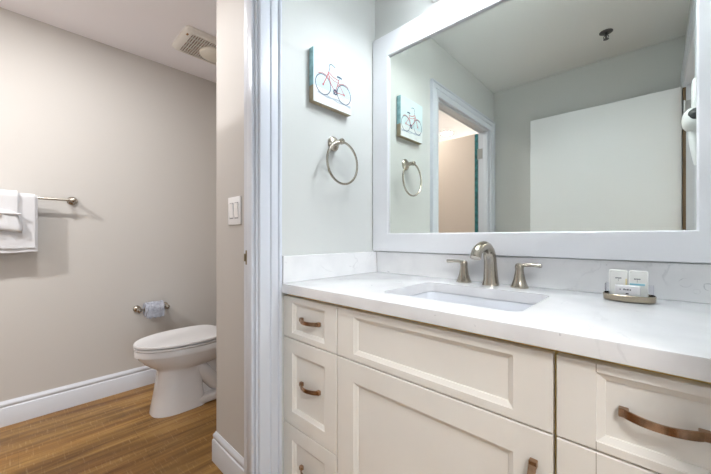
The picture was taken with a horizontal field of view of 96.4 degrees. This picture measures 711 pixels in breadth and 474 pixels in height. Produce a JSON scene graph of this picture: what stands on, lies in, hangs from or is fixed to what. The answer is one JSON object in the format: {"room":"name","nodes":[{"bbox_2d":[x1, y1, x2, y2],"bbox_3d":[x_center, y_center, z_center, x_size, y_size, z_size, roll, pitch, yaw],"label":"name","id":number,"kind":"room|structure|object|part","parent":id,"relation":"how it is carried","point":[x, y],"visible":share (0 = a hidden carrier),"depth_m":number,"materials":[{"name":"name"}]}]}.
{"room":"bathroom","nodes":[
{"label":"bathroom","id":0,"kind":"room"},
{"bbox_2d":[0,7,215,401],"bbox_3d":[-2.128,-0.116,1.778,0.100,2.392,3.105,0,0,43],"label":"wall","id":1,"kind":"structure","parent":0,"point":[131,137],"depth_m":2.12,"materials":[{"name":"grey paint"}]},
{"bbox_2d":[38,197,77,204],"bbox_3d":[-2.002,-0.232,1.776,0.085,0.054,0.690,0,0,43],"label":"towel bar","id":2,"kind":"object","parent":1,"relation":"attached to","point":[71,200],"visible":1,"depth_m":1.97,"materials":[{"name":"silver metal"}]},
{"bbox_2d":[0,189,22,232],"bbox_3d":[-2.020,-0.144,1.703,0.094,0.245,0.328,0,0,43],"label":"washcloth","id":3,"kind":"object","parent":2,"relation":"hanging from","point":[10,221],"visible":0.97,"depth_m":1.77,"materials":[{"name":"grey fabric"}]},
{"bbox_2d":[0,195,37,252],"bbox_3d":[-2.023,-0.079,1.715,0.032,0.334,0.438,0,0,43],"label":"bath towel","id":4,"kind":"object","parent":2,"relation":"hanging from","point":[2,250],"visible":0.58,"depth_m":1.86,"materials":[{"name":"grey fabric"}]},
{"bbox_2d":[0,193,34,248],"bbox_3d":[-2.027,-0.096,1.711,0.049,0.318,0.426,0,0,43],"label":"hand towel","id":5,"kind":"object","parent":4,"relation":"on","point":[25,201],"visible":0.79,"depth_m":1.82,"materials":[{"name":"grey fabric"}]},
{"bbox_3d":[-1.784,-0.232,2.007,0.085,0.054,0.054,0,0,43],"label":"post","id":6,"kind":"part","parent":2,"relation":"part of","materials":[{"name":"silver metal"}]},
{"bbox_2d":[0,366,155,427],"bbox_3d":[-2.086,1.010,1.738,0.016,0.141,2.905,0,0,43],"label":"baseboard","id":7,"kind":"structure","parent":1,"relation":"attached to","point":[16,410],"depth_m":2.02,"materials":[{"name":"white paint"}]},
{"bbox_2d":[133,302,169,312],"bbox_3d":[-1.483,0.515,2.324,0.088,0.048,0.224,0,0,43],"label":"paper holder","id":8,"kind":"object","parent":1,"relation":"attached to","point":[137,308],"visible":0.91,"depth_m":2.27,"materials":[{"name":"silver metal"}]},
{"bbox_3d":[-1.543,0.515,2.260,0.088,0.048,0.048,0,0,43],"label":"post","id":9,"kind":"part","parent":8,"relation":"part of","materials":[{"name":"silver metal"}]},
{"bbox_2d":[143,300,164,318],"bbox_3d":[-1.463,0.520,2.305,0.108,0.118,0.115,0,0,43],"label":"toilet roll","id":10,"kind":"object","parent":8,"relation":"on","point":[154,309],"visible":1,"depth_m":2.27,"materials":[{"name":"paper"}]},
{"bbox_2d":[0,0,215,82],"bbox_3d":[-0.182,-1.352,0.148,5.168,0.080,3.405,0,0,43],"label":"ceiling","id":11,"kind":"structure","parent":0,"point":[148,29],"depth_m":1.92,"materials":[{"name":"white paint"}]},
{"bbox_2d":[172,25,215,64],"bbox_3d":[-1.025,-1.282,2.192,0.310,0.059,0.358,0,0,43],"label":"exhaust fan","id":12,"kind":"object","parent":11,"relation":"attached to","point":[192,41],"visible":0.62,"depth_m":2.12,"materials":[{"name":"white plastic"}]},
{"bbox_2d":[181,35,215,63],"bbox_3d":[-1.025,-1.289,2.192,0.246,0.014,0.268,0,0,43],"label":"grille","id":13,"kind":"object","parent":12,"relation":"attached to","point":[192,45],"depth_m":2.14,"materials":[{"name":"white plastic"}]},
{"bbox_2d":[0,383,222,473],"bbox_3d":[-0.182,1.120,0.148,5.168,0.080,3.405,0,0,43],"label":"floor","id":14,"kind":"structure","parent":0,"point":[117,433],"depth_m":1.68,"materials":[{"name":"brown wood"}]},
{"bbox_2d":[133,325,215,417],"bbox_3d":[-1.029,0.686,2.166,0.470,0.787,0.809,0,0,43],"label":"toilet","id":15,"kind":"object","parent":14,"relation":"on","point":[183,360],"visible":0.64,"depth_m":1.96,"materials":[{"name":"white ceramic"}]},
{"bbox_3d":[-1.133,0.664,2.056,0.376,0.014,0.505,0,0,43],"label":"seat","id":16,"kind":"part","parent":15,"relation":"part of","materials":[{"name":"white plastic"}]},
{"bbox_3d":[-1.132,0.641,2.057,0.378,0.020,0.509,0,0,43],"label":"lid","id":17,"kind":"part","parent":15,"relation":"part of","materials":[{"name":"white plastic"}]},
{"bbox_2d":[284,294,340,473],"bbox_3d":[0.013,0.647,1.351,0.306,0.865,0.585,0,0,43],"label":"base cabinet","id":18,"kind":"object","parent":14,"relation":"on","point":[311,355],"visible":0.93,"depth_m":1.15,"materials":[{"name":"white wood"}]},
{"bbox_3d":[-0.173,0.860,1.147,0.112,0.015,0.032,0,0,43],"label":"handle","id":19,"kind":"part","parent":18,"relation":"part of","materials":[{"name":"orange metal"}]},
{"bbox_3d":[-0.173,0.548,1.147,0.112,0.015,0.032,0,0,43],"label":"handle","id":20,"kind":"part","parent":18,"relation":"part of","materials":[{"name":"orange metal"}]},
{"bbox_3d":[-0.173,0.307,1.147,0.112,0.015,0.032,0,0,43],"label":"handle","id":21,"kind":"part","parent":18,"relation":"part of","materials":[{"name":"orange metal"}]},
{"bbox_3d":[-0.167,0.845,1.161,0.304,0.241,0.020,0,0,43],"label":"drawer","id":22,"kind":"part","parent":18,"relation":"part of","materials":[{"name":"paint"}]},
{"bbox_3d":[-0.167,0.555,1.161,0.304,0.330,0.020,0,0,43],"label":"drawer","id":23,"kind":"part","parent":18,"relation":"part of","materials":[{"name":"paint"}]},
{"bbox_3d":[-0.167,0.308,1.161,0.304,0.158,0.020,0,0,43],"label":"drawer","id":24,"kind":"part","parent":18,"relation":"part of","materials":[{"name":"paint"}]},
{"bbox_2d":[338,305,557,473],"bbox_3d":[0.347,0.647,1.029,0.620,0.865,0.595,0,0,43],"label":"base cabinet","id":25,"kind":"object","parent":14,"relation":"on","point":[415,397],"visible":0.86,"depth_m":0.80,"materials":[{"name":"white wood"}]},
{"bbox_3d":[0.171,0.678,0.843,0.614,0.574,0.020,0,0,43],"label":"door","id":26,"kind":"part","parent":25,"relation":"part of","materials":[{"name":"paint"}]},
{"bbox_2d":[282,272,710,382],"bbox_3d":[0.342,0.196,1.042,1.210,0.036,0.585,0,0,43],"label":"countertop","id":27,"kind":"structure","parent":25,"relation":"on","point":[673,337],"depth_m":0.74,"materials":[{"name":"white stone"}]},
{"bbox_2d":[282,251,376,282],"bbox_3d":[-0.089,0.126,1.452,0.020,0.106,0.579,0,0,43],"label":"side splash","id":28,"kind":"object","parent":27,"relation":"on","point":[295,268],"visible":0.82,"depth_m":1.40,"materials":[{"name":"white stone"}]},
{"bbox_2d":[410,291,534,311],"bbox_3d":[0.343,0.282,1.012,0.468,0.134,0.361,0,0,43],"label":"sink","id":29,"kind":"object","parent":27,"relation":"in","point":[440,296],"visible":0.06,"depth_m":1.14,"materials":[{"name":"white ceramic"}]},
{"bbox_2d":[446,241,541,288],"bbox_3d":[0.464,0.096,1.155,0.347,0.166,0.189,0,0,43],"label":"faucet","id":30,"kind":"object","parent":27,"relation":"on","point":[490,277],"visible":1,"depth_m":1.17,"materials":[{"name":"silver metal"}]},
{"bbox_3d":[0.410,0.100,1.293,0.078,0.019,0.022,0,0,43],"label":"lever","id":31,"kind":"part","parent":30,"relation":"part of","materials":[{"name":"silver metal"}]},
{"bbox_3d":[0.433,0.135,1.271,0.059,0.088,0.059,0,0,43],"label":"handle","id":32,"kind":"part","parent":30,"relation":"part of","materials":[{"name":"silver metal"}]},
{"bbox_3d":[0.466,0.096,1.153,0.062,0.166,0.189,0,0,43],"label":"spout","id":33,"kind":"part","parent":30,"relation":"part of","materials":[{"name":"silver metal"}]},
{"bbox_3d":[0.583,0.135,1.130,0.059,0.088,0.059,0,0,43],"label":"handle","id":34,"kind":"part","parent":30,"relation":"part of","materials":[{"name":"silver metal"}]},
{"bbox_3d":[0.605,0.100,1.108,0.078,0.019,0.022,0,0,43],"label":"lever","id":35,"kind":"part","parent":30,"relation":"part of","materials":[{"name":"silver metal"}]},
{"bbox_2d":[603,282,656,303],"bbox_3d":[0.768,0.155,0.895,0.115,0.046,0.082,0,0,43],"label":"soap tray","id":36,"kind":"object","parent":27,"relation":"on","point":[651,299],"visible":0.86,"depth_m":0.87,"materials":[{"name":"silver metal"}]},
{"bbox_2d":[609,269,627,293],"bbox_3d":[0.759,0.131,0.919,0.041,0.074,0.019,0,0,43],"label":"soap bar","id":37,"kind":"object","parent":36,"relation":"on","point":[616,276],"visible":0.76,"depth_m":0.92,"materials":[{"name":"white"}]},
{"bbox_2d":[615,284,640,296],"bbox_3d":[0.757,0.151,0.885,0.053,0.034,0.022,0,0,43],"label":"carton","id":38,"kind":"object","parent":36,"relation":"on","point":[628,290],"visible":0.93,"depth_m":0.88,"materials":[{"name":"white cardboard"}]},
{"bbox_3d":[0.768,0.169,0.895,0.115,0.020,0.082,0,0,43],"label":"dish","id":39,"kind":"part","parent":36,"relation":"part of","materials":[{"name":"brown metal"}]},
{"bbox_2d":[629,270,647,296],"bbox_3d":[0.791,0.131,0.889,0.041,0.074,0.019,0,0,43],"label":"soap bar","id":40,"kind":"object","parent":36,"relation":"on","point":[636,278],"visible":0.66,"depth_m":0.88,"materials":[{"name":"white"}]},
{"bbox_3d":[0.353,0.506,0.636,0.015,0.112,0.032,0,0,43],"label":"handle","id":41,"kind":"part","parent":25,"relation":"part of","materials":[{"name":"orange metal"}]},
{"bbox_2d":[557,351,710,473],"bbox_3d":[0.679,0.647,0.723,0.280,0.865,0.585,0,0,43],"label":"base cabinet","id":42,"kind":"object","parent":14,"relation":"on","point":[613,418],"visible":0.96,"depth_m":0.55,"materials":[{"name":"white wood"}]},
{"bbox_3d":[0.500,0.555,0.532,0.278,0.330,0.020,0,0,43],"label":"drawer","id":43,"kind":"part","parent":42,"relation":"part of","materials":[{"name":"paint"}]},
{"bbox_3d":[0.496,0.305,0.515,0.110,0.015,0.032,0,0,43],"label":"handle","id":44,"kind":"part","parent":42,"relation":"part of","materials":[{"name":"orange metal"}]},
{"bbox_2d":[216,0,243,457],"bbox_3d":[-0.317,-0.116,1.635,0.386,2.392,0.627,0,0,43],"label":"wall partition","id":45,"kind":"structure","parent":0,"point":[229,13],"depth_m":1.45,"materials":[{"name":"grey paint"}]},
{"bbox_2d":[212,431,243,473],"bbox_3d":[-0.336,1.010,1.642,0.382,0.141,0.643,0,0,43],"label":"baseboard","id":46,"kind":"structure","parent":45,"relation":"attached to","point":[225,457],"depth_m":1.44,"materials":[{"name":"white paint"}]},
{"bbox_2d":[228,196,240,224],"bbox_3d":[-0.536,-0.117,1.402,0.116,0.123,0.012,0,0,43],"label":"light switch","id":47,"kind":"object","parent":45,"relation":"attached to","point":[234,203],"visible":1,"depth_m":1.40,"materials":[{"name":"white plastic"}]},
{"bbox_2d":[244,0,244,473],"bbox_3d":[-0.768,0.021,0.892,0.022,2.118,1.071,0,0,43],"label":"trim","id":48,"kind":"structure","parent":45,"relation":"attached to","point":[244,0],"depth_m":1.24,"materials":[{"name":"white paint"}]},
{"bbox_2d":[282,0,374,473],"bbox_3d":[-0.550,-0.116,1.043,0.088,2.392,1.808,0,0,43],"label":"wall","id":49,"kind":"structure","parent":0,"point":[321,215],"depth_m":1.42,"materials":[{"name":"grey paint"}]},
{"bbox_2d":[244,0,257,473],"bbox_3d":[-0.715,0.058,0.868,0.088,2.045,0.952,0,0,43],"label":"trim","id":50,"kind":"structure","parent":49,"relation":"attached to","point":[251,6],"depth_m":1.18,"materials":[{"name":"white paint"}]},
{"bbox_3d":[-0.419,0.077,1.221,0.030,0.055,0.005,0,0,43],"label":"strike plate","id":51,"kind":"part","parent":50,"relation":"part of","materials":[{"name":"gold metal"}]},
{"bbox_2d":[258,0,281,473],"bbox_3d":[-0.671,0.023,0.834,0.022,2.114,1.106,0,0,43],"label":"trim","id":52,"kind":"structure","parent":49,"relation":"attached to","point":[269,11],"depth_m":1.20,"materials":[{"name":"white paint"}]},
{"bbox_2d":[309,46,350,116],"bbox_3d":[-0.109,-0.687,1.422,0.033,0.228,0.228,0,0,43],"label":"canvas","id":53,"kind":"object","parent":49,"relation":"attached to","point":[329,77],"visible":1,"depth_m":1.40,"materials":[{"name":"white fabric"}]},
{"bbox_2d":[326,136,357,184],"bbox_3d":[-0.072,-0.346,1.435,0.069,0.225,0.197,0,0,43],"label":"towel ring","id":54,"kind":"object","parent":49,"relation":"attached to","point":[333,143],"visible":1,"depth_m":1.43,"materials":[{"name":"silver metal"}]},
{"bbox_2d":[375,0,710,263],"bbox_3d":[0.021,-0.116,1.816,2.973,2.392,0.100,0,0,43],"label":"wall","id":55,"kind":"structure","parent":0,"point":[390,15],"depth_m":1.56,"materials":[{"name":"grey paint"}]},
{"bbox_2d":[373,0,710,262],"bbox_3d":[0.535,-0.473,1.245,1.203,1.084,0.025,0,0,43],"label":"wall mirror","id":56,"kind":"object","parent":55,"relation":"attached to","point":[580,129],"visible":0.96,"depth_m":1.11,"materials":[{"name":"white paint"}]},
{"bbox_2d":[377,251,710,303],"bbox_3d":[0.546,0.126,1.243,1.189,0.106,0.011,0,0,43],"label":"backsplash","id":57,"kind":"structure","parent":55,"relation":"attached to","point":[686,282],"depth_m":1.07,"materials":[{"name":"white stone"}]}
]}

